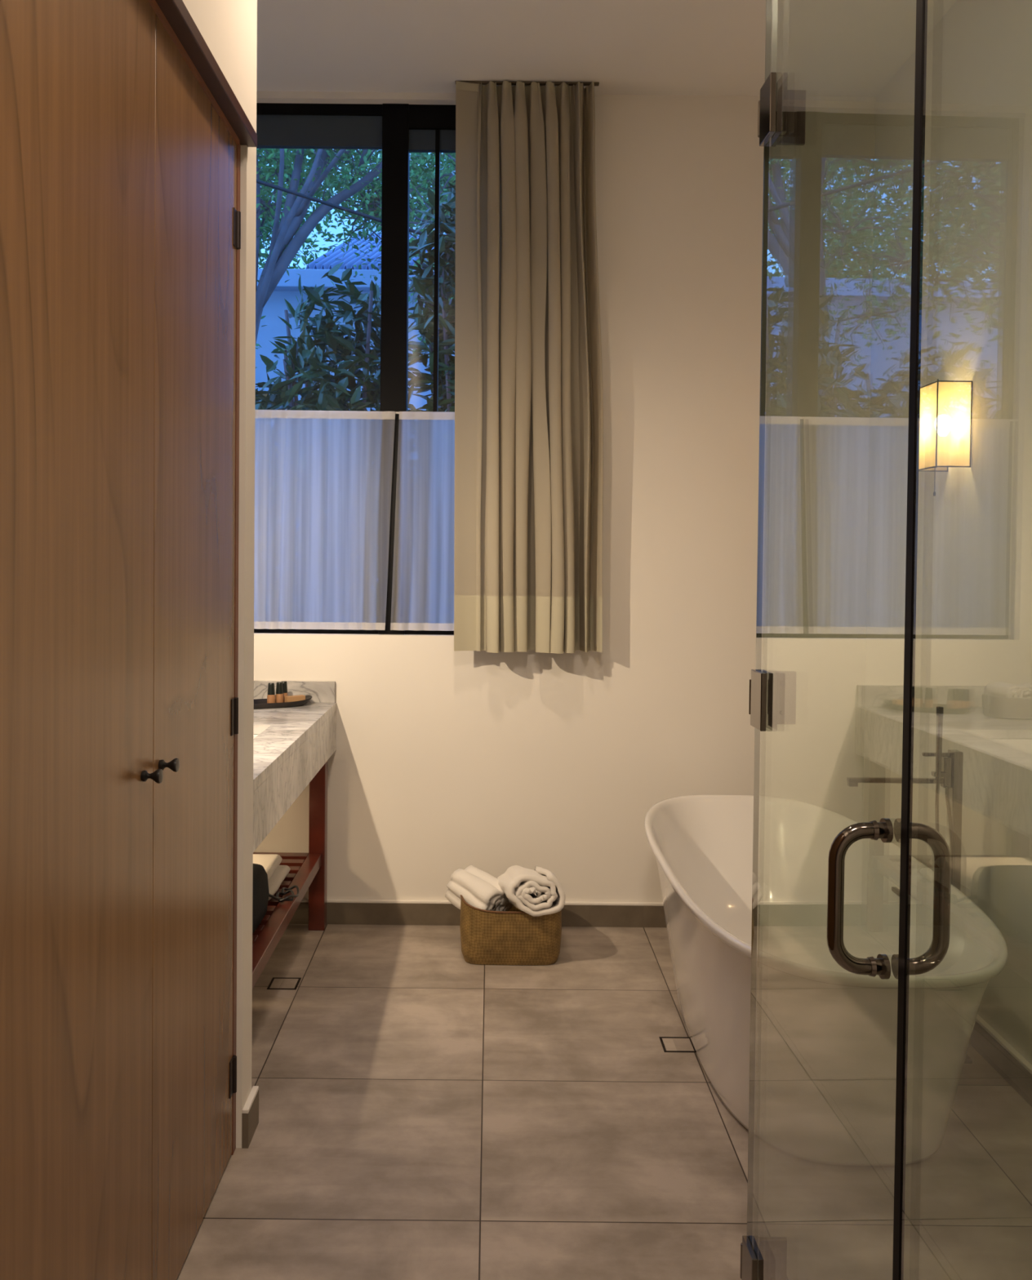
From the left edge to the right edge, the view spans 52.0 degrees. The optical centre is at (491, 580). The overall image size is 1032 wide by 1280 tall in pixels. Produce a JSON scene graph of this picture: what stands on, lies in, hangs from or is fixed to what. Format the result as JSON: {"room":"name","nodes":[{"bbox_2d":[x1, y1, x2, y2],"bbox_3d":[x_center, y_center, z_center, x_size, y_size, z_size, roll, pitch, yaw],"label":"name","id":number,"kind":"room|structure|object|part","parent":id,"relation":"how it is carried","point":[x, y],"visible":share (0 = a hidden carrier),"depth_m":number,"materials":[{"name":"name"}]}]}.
{"room":"bathroom","nodes":[
{"label":"bathroom","id":0,"kind":"room"},
{"bbox_2d":[182,0,258,1148],"bbox_3d":[-0.963,-0.188,0.485,0.810,3.135,4.178,1,1,0],"label":"wall","id":1,"kind":"structure","parent":0,"point":[228,28],"depth_m":2.48,"materials":[{"name":"paint"}]},
{"bbox_2d":[253,90,875,902],"bbox_3d":[0.078,-0.257,4.065,2.890,3.135,0.140,1,1,0],"label":"wall","id":2,"kind":"structure","parent":0,"point":[445,760],"depth_m":4.00,"materials":[{"name":"paint"}]},
{"bbox_2d":[253,680,335,702],"bbox_3d":[-0.932,0.418,4.000,0.681,0.080,0.016,1,1,0],"label":"backsplash","id":3,"kind":"structure","parent":2,"relation":"attached to","point":[320,691],"depth_m":3.99,"materials":[{"name":"grey stone"}]},
{"bbox_2d":[253,102,455,635],"bbox_3d":[-0.577,-0.801,4.053,1.230,2.010,0.066,1,1,0],"label":"window","id":4,"kind":"structure","parent":2,"relation":"in","point":[398,130],"depth_m":4.02,"materials":[{"name":"black metal"}]},
{"bbox_2d":[256,409,399,413],"bbox_3d":[-0.579,-0.640,4.017,1.226,0.014,0.008,1,1,0],"label":"curtain rod","id":5,"kind":"object","parent":4,"relation":"attached to","point":[396,412],"visible":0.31,"depth_m":4.01,"materials":[{"name":"white paint"}]},
{"bbox_2d":[253,409,395,630],"bbox_3d":[-0.769,-0.230,4.011,0.803,0.829,0.021,1,1,0],"label":"sheer curtain","id":6,"kind":"object","parent":5,"relation":"hanging from","point":[323,478],"visible":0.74,"depth_m":4.01,"materials":[{"name":"white fabric"}]},
{"bbox_2d":[390,411,454,631],"bbox_3d":[-0.177,-0.224,4.013,0.405,0.829,0.017,1,1,0],"label":"sheer curtain","id":7,"kind":"object","parent":5,"relation":"hanging from","point":[423,584],"visible":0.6,"depth_m":4.01,"materials":[{"name":"white fabric"}]},
{"bbox_2d":[288,898,666,927],"bbox_3d":[0.062,1.265,4.022,2.690,0.092,0.015,1,1,0],"label":"baseboard","id":8,"kind":"structure","parent":2,"relation":"attached to","point":[345,912],"depth_m":4.01,"materials":[{"name":"tile"}]},
{"bbox_2d":[176,924,1031,1279],"bbox_3d":[0.061,1.423,1.252,2.890,0.100,5.840,1,1,0],"label":"floor","id":9,"kind":"structure","parent":0,"point":[426,1112],"depth_m":2.49,"materials":[{"name":"tile"}]},
{"bbox_2d":[0,0,257,1279],"bbox_3d":[-0.908,0.194,0.453,0.707,2.374,4.057,1,1,0],"label":"wardrobe","id":10,"kind":"object","parent":9,"relation":"on","point":[122,133],"visible":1,"depth_m":1.66,"materials":[{"name":"brown wood"}]},
{"bbox_3d":[-0.604,0.187,1.534,0.024,2.330,0.638,1,1,0],"label":"door","id":11,"kind":"part","parent":10,"relation":"part of","materials":[{"name":"brown wood"}]},
{"bbox_3d":[-0.577,0.332,1.798,0.033,0.025,0.025,1,1,0],"label":"knob","id":12,"kind":"part","parent":10,"relation":"part of","materials":[{"name":"black metal"}]},
{"bbox_3d":[-0.577,0.330,1.893,0.033,0.025,0.025,1,1,0],"label":"knob","id":13,"kind":"part","parent":10,"relation":"part of","materials":[{"name":"black metal"}]},
{"bbox_3d":[-0.588,-0.955,0.406,0.026,0.012,4.015,1,1,0],"label":"rail","id":14,"kind":"part","parent":10,"relation":"part of","materials":[{"name":"brown wood"}]},
{"bbox_3d":[-0.604,0.173,2.146,0.024,2.330,0.581,1,1,0],"label":"door","id":15,"kind":"part","parent":10,"relation":"part of","materials":[{"name":"brown wood"}]},
{"bbox_3d":[-0.577,-0.975,0.427,0.067,0.029,4.057,1,1,0],"label":"cornice","id":16,"kind":"part","parent":10,"relation":"part of","materials":[{"name":"brown wood"}]},
{"bbox_2d":[266,977,301,989],"bbox_3d":[-0.676,1.316,3.454,0.094,0.001,0.094,1,1,0],"label":"floor drain","id":17,"kind":"object","parent":9,"relation":"on","point":[276,983],"visible":1,"depth_m":3.45,"materials":[{"name":"black metal"}]},
{"bbox_2d":[252,680,336,989],"bbox_3d":[-0.934,0.856,3.304,0.685,0.923,1.428,1,1,0],"label":"vanity","id":18,"kind":"object","parent":9,"relation":"on","point":[293,746],"visible":0.3,"depth_m":3.51,"materials":[{"name":"grey stone"}]},
{"bbox_2d":[252,863,299,933],"bbox_3d":[-0.795,0.957,3.241,0.344,0.145,0.498,1,1,0],"label":"cloth bag","id":19,"kind":"object","parent":18,"relation":"on","point":[260,894],"visible":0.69,"depth_m":3.21,"materials":[{"name":"black fabric"}]},
{"bbox_2d":[267,865,290,900],"bbox_3d":[-0.881,1.004,3.534,0.363,0.037,0.300,1,1,0],"label":"folded towel","id":20,"kind":"object","parent":18,"relation":"on","point":[281,872],"visible":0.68,"depth_m":3.53,"materials":[{"name":"white fabric"}]},
{"bbox_2d":[253,853,282,879],"bbox_3d":[-0.892,0.964,3.528,0.337,0.042,0.270,1,1,0],"label":"folded towel","id":21,"kind":"object","parent":20,"relation":"on","point":[269,863],"visible":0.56,"depth_m":3.57,"materials":[{"name":"white fabric"}]},
{"bbox_3d":[-0.655,1.052,3.307,0.046,0.045,1.261,1,1,0],"label":"shelf rail","id":22,"kind":"part","parent":18,"relation":"part of","materials":[{"name":"red wood"}]},
{"bbox_2d":[253,702,336,791],"bbox_3d":[-0.930,0.489,3.296,0.685,0.030,1.428,1,1,0],"label":"countertop","id":23,"kind":"structure","parent":18,"relation":"on","point":[282,731],"depth_m":3.37,"materials":[{"name":"grey stone"}]},
{"bbox_2d":[253,695,311,709],"bbox_3d":[-0.809,0.446,3.883,0.306,0.032,0.124,0,1,-27],"label":"serving tray","id":24,"kind":"object","parent":23,"relation":"on","point":[258,703],"visible":0.51,"depth_m":3.86,"materials":[{"name":"brown wood"}]},
{"bbox_2d":[266,682,275,703],"bbox_3d":[-0.804,0.414,3.863,0.030,0.082,0.030,1,1,0],"label":"toiletry bottle","id":25,"kind":"object","parent":24,"relation":"on","point":[271,691],"visible":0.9,"depth_m":3.85,"materials":[{"name":"brown plastic"}]},
{"bbox_2d":[275,681,283,702],"bbox_3d":[-0.779,0.414,3.889,0.030,0.082,0.030,1,1,0],"label":"toiletry bottle","id":26,"kind":"object","parent":24,"relation":"on","point":[279,689],"visible":0.8,"depth_m":3.88,"materials":[{"name":"brown plastic"}]},
{"bbox_2d":[281,680,288,702],"bbox_3d":[-0.768,0.414,3.917,0.030,0.082,0.030,1,1,0],"label":"toiletry bottle","id":27,"kind":"object","parent":24,"relation":"on","point":[284,682],"visible":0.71,"depth_m":3.91,"materials":[{"name":"brown"}]},
{"bbox_2d":[284,694,305,702],"bbox_3d":[-0.725,0.440,3.904,0.072,0.030,0.026,0,2,-36],"label":"soap box","id":28,"kind":"object","parent":24,"relation":"on","point":[300,697],"visible":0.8,"depth_m":3.89,"materials":[{"name":"paper"}]},
{"bbox_3d":[-0.649,0.900,3.966,0.060,0.811,0.060,1,1,0],"label":"leg","id":29,"kind":"part","parent":18,"relation":"part of","materials":[{"name":"red wood"}]},
{"bbox_2d":[459,894,561,964],"bbox_3d":[0.068,1.207,3.753,0.358,0.220,0.336,1,1,0],"label":"woven basket","id":30,"kind":"object","parent":9,"relation":"on","point":[513,936],"visible":0.71,"depth_m":3.61,"materials":[{"name":"brown wicker"}]},
{"bbox_2d":[444,865,512,911],"bbox_3d":[-0.041,1.120,3.749,0.170,0.182,0.220,-1,2,-44],"label":"bath towel","id":31,"kind":"object","parent":30,"relation":"in","point":[478,888],"visible":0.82,"depth_m":3.70,"materials":[{"name":"white fabric"}]},
{"bbox_2d":[497,865,565,916],"bbox_3d":[0.134,1.082,3.691,0.209,0.176,0.262,0,1,-10],"label":"bath towel","id":32,"kind":"object","parent":30,"relation":"in","point":[533,893],"visible":0.98,"depth_m":3.58,"materials":[{"name":"white fabric"}]},
{"bbox_2d":[658,1036,695,1052],"bbox_3d":[0.538,1.337,3.048,0.094,0.001,0.094,1,1,0],"label":"floor drain","id":33,"kind":"object","parent":9,"relation":"on","point":[672,1044],"visible":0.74,"depth_m":3.05,"materials":[{"name":"black metal"}]},
{"bbox_2d":[752,1141,755,1248],"bbox_3d":[0.942,0.059,1.810,0.952,2.620,0.010,1,1,0],"label":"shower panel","id":34,"kind":"object","parent":9,"relation":"on","point":[754,1141],"visible":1,"depth_m":1.83,"materials":[{"name":"clear glass"}]},
{"bbox_2d":[644,795,1008,1165],"bbox_3d":[0.853,1.071,3.029,0.752,0.542,1.688,1,1,0],"label":"bathtub","id":35,"kind":"object","parent":9,"relation":"on","point":[826,1033],"visible":0.94,"depth_m":2.55,"materials":[{"name":"white ceramic"}]},
{"bbox_2d":[739,0,951,1279],"bbox_3d":[0.461,0.055,1.493,0.143,2.608,0.639,1,1,-1],"label":"shower door","id":36,"kind":"structure","parent":9,"relation":"on","point":[781,114],"depth_m":1.23,"materials":[{"name":"clear glass"}]},
{"bbox_3d":[0.464,0.371,1.235,0.143,0.188,0.028,1,1,-1],"label":"pull handle","id":37,"kind":"part","parent":36,"relation":"part of","materials":[{"name":"grey metal"}]},
{"bbox_2d":[846,706,972,1063],"bbox_3d":[1.173,0.848,2.984,0.347,0.995,0.090,1,1,0],"label":"tub filler","id":38,"kind":"object","parent":9,"relation":"on","point":[948,773],"visible":0.61,"depth_m":2.96,"materials":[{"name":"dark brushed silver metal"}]},
{"bbox_3d":[1.146,0.568,2.978,0.288,0.024,0.018,1,1,0],"label":"spout","id":39,"kind":"part","parent":38,"relation":"part of","materials":[{"name":"silver metal"}]},
{"bbox_3d":[1.262,0.533,2.977,0.098,0.097,0.024,1,1,0],"label":"lever handle","id":40,"kind":"part","parent":38,"relation":"part of","materials":[{"name":"silver metal"}]},
{"bbox_3d":[1.297,1.341,2.995,0.090,0.012,0.090,1,1,0],"label":"plate","id":41,"kind":"part","parent":38,"relation":"part of","materials":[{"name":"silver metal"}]},
{"bbox_2d":[256,0,955,97],"bbox_3d":[0.093,-1.811,1.180,2.890,0.100,5.840,1,1,0],"label":"ceiling","id":42,"kind":"structure","parent":0,"point":[833,48],"depth_m":3.57,"materials":[{"name":"white paint"}]},
{"bbox_2d":[458,80,599,85],"bbox_3d":[0.131,-1.817,3.865,0.525,0.007,0.020,1,1,0],"label":"track","id":43,"kind":"object","parent":42,"relation":"attached to","point":[483,82],"visible":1,"depth_m":3.86,"materials":[{"name":"brown"}]},
{"bbox_2d":[453,80,603,653],"bbox_3d":[0.140,-0.776,3.881,0.558,2.075,0.144,1,1,0],"label":"linen curtain","id":44,"kind":"object","parent":43,"relation":"hanging from","point":[529,402],"visible":1,"depth_m":3.86,"materials":[{"name":"beige fabric"}]},
{"bbox_2d":[862,0,1031,1065],"bbox_3d":[1.472,-0.178,1.146,0.100,3.135,5.700,1,1,0],"label":"wall","id":45,"kind":"structure","parent":0,"point":[973,634],"depth_m":3.16,"materials":[{"name":"paint"}]},
{"bbox_2d":[918,378,972,495],"bbox_3d":[1.371,-0.428,3.216,0.105,0.341,0.160,1,1,0],"label":"wall sconce","id":46,"kind":"object","parent":45,"relation":"attached to","point":[945,406],"visible":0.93,"depth_m":3.14,"materials":[{"name":"beige fabric"}]},
{"bbox_3d":[1.346,-0.334,3.210,0.007,0.153,0.007,0,1,-23],"label":"pull cord","id":47,"kind":"part","parent":46,"relation":"part of","materials":[{"name":"white metal"}]},
{"bbox_2d":[968,1013,1031,1106],"bbox_3d":[1.398,1.303,2.942,0.018,0.092,2.145,1,1,0],"label":"baseboard","id":48,"kind":"structure","parent":45,"relation":"attached to","point":[1012,1067],"depth_m":2.87,"materials":[{"name":"tile"}]},
{"label":"outside","id":49,"kind":"structure","parent":0,"visible":0},
{"bbox_3d":[-3.011,1.054,19.109,22.000,0.180,29.840,1,1,0],"label":"ground","id":50,"kind":"structure","parent":49,"visible":0},
{"bbox_2d":[254,382,271,409],"bbox_3d":[-1.659,-0.021,5.716,1.261,2.596,1.142,1,1,0],"label":"shrub","id":51,"kind":"object","parent":50,"relation":"on","point":[265,393],"visible":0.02,"depth_m":5.64,"materials":[{"name":"green plant"}]},
{"bbox_2d":[254,262,430,411],"bbox_3d":[-0.801,-0.192,5.610,1.117,2.960,1.176,1,1,0],"label":"shrub","id":52,"kind":"object","parent":50,"relation":"on","point":[310,358],"visible":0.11,"depth_m":5.41,"materials":[{"name":"green plant"}]},
{"bbox_3d":[-0.787,-0.091,5.627,0.603,2.757,0.355,1,1,25],"label":"stem","id":53,"kind":"part","parent":52,"relation":"part of","materials":[{"name":"green plant"}]},
{"bbox_2d":[256,148,452,269],"bbox_3d":[-3.793,-4.506,19.870,12.359,10.894,4.789,1,1,2],"label":"tree","id":54,"kind":"object","parent":50,"relation":"on","point":[308,260],"visible":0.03,"depth_m":19.49,"materials":[{"name":"green plant"}]},
{"bbox_2d":[255,224,454,411],"bbox_3d":[-3.981,-1.937,14.411,10.200,5.990,5.100,1,1,0],"label":"house","id":55,"kind":"structure","parent":50,"relation":"on","point":[275,306],"depth_m":12.04,"materials":[{"name":"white paint"}]},
{"bbox_2d":[255,148,455,368],"bbox_3d":[-1.215,-2.113,7.948,3.742,6.687,1.956,1,1,-2],"label":"tree","id":56,"kind":"object","parent":50,"relation":"on","point":[295,207],"visible":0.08,"depth_m":7.91,"materials":[{"name":"green plant"}]},
{"bbox_2d":[257,148,455,408],"bbox_3d":[-0.993,-2.579,10.210,4.888,7.523,2.686,1,1,3],"label":"tree","id":57,"kind":"object","parent":50,"relation":"on","point":[369,201],"visible":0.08,"depth_m":9.88,"materials":[{"name":"green plant"}]},
{"bbox_2d":[408,163,455,412],"bbox_3d":[-0.104,-0.415,5.403,0.954,3.429,1.116,0,1,-23],"label":"shrub","id":58,"kind":"object","parent":50,"relation":"on","point":[423,282],"visible":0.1,"depth_m":5.27,"materials":[{"name":"green plant"}]},
{"bbox_3d":[-0.126,-0.232,5.495,0.478,3.058,0.416,0,1,-23],"label":"stem","id":59,"kind":"part","parent":58,"relation":"part of","materials":[{"name":"green plant"}]},
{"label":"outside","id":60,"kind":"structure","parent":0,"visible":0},
{"bbox_2d":[256,178,455,244],"bbox_3d":[-2.306,-2.866,6.938,5.794,1.798,0.024,1,1,0],"label":"overhead cable","id":61,"kind":"object","parent":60,"point":[264,183],"visible":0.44,"depth_m":6.94,"materials":[{"name":"black plastic"}]}
]}

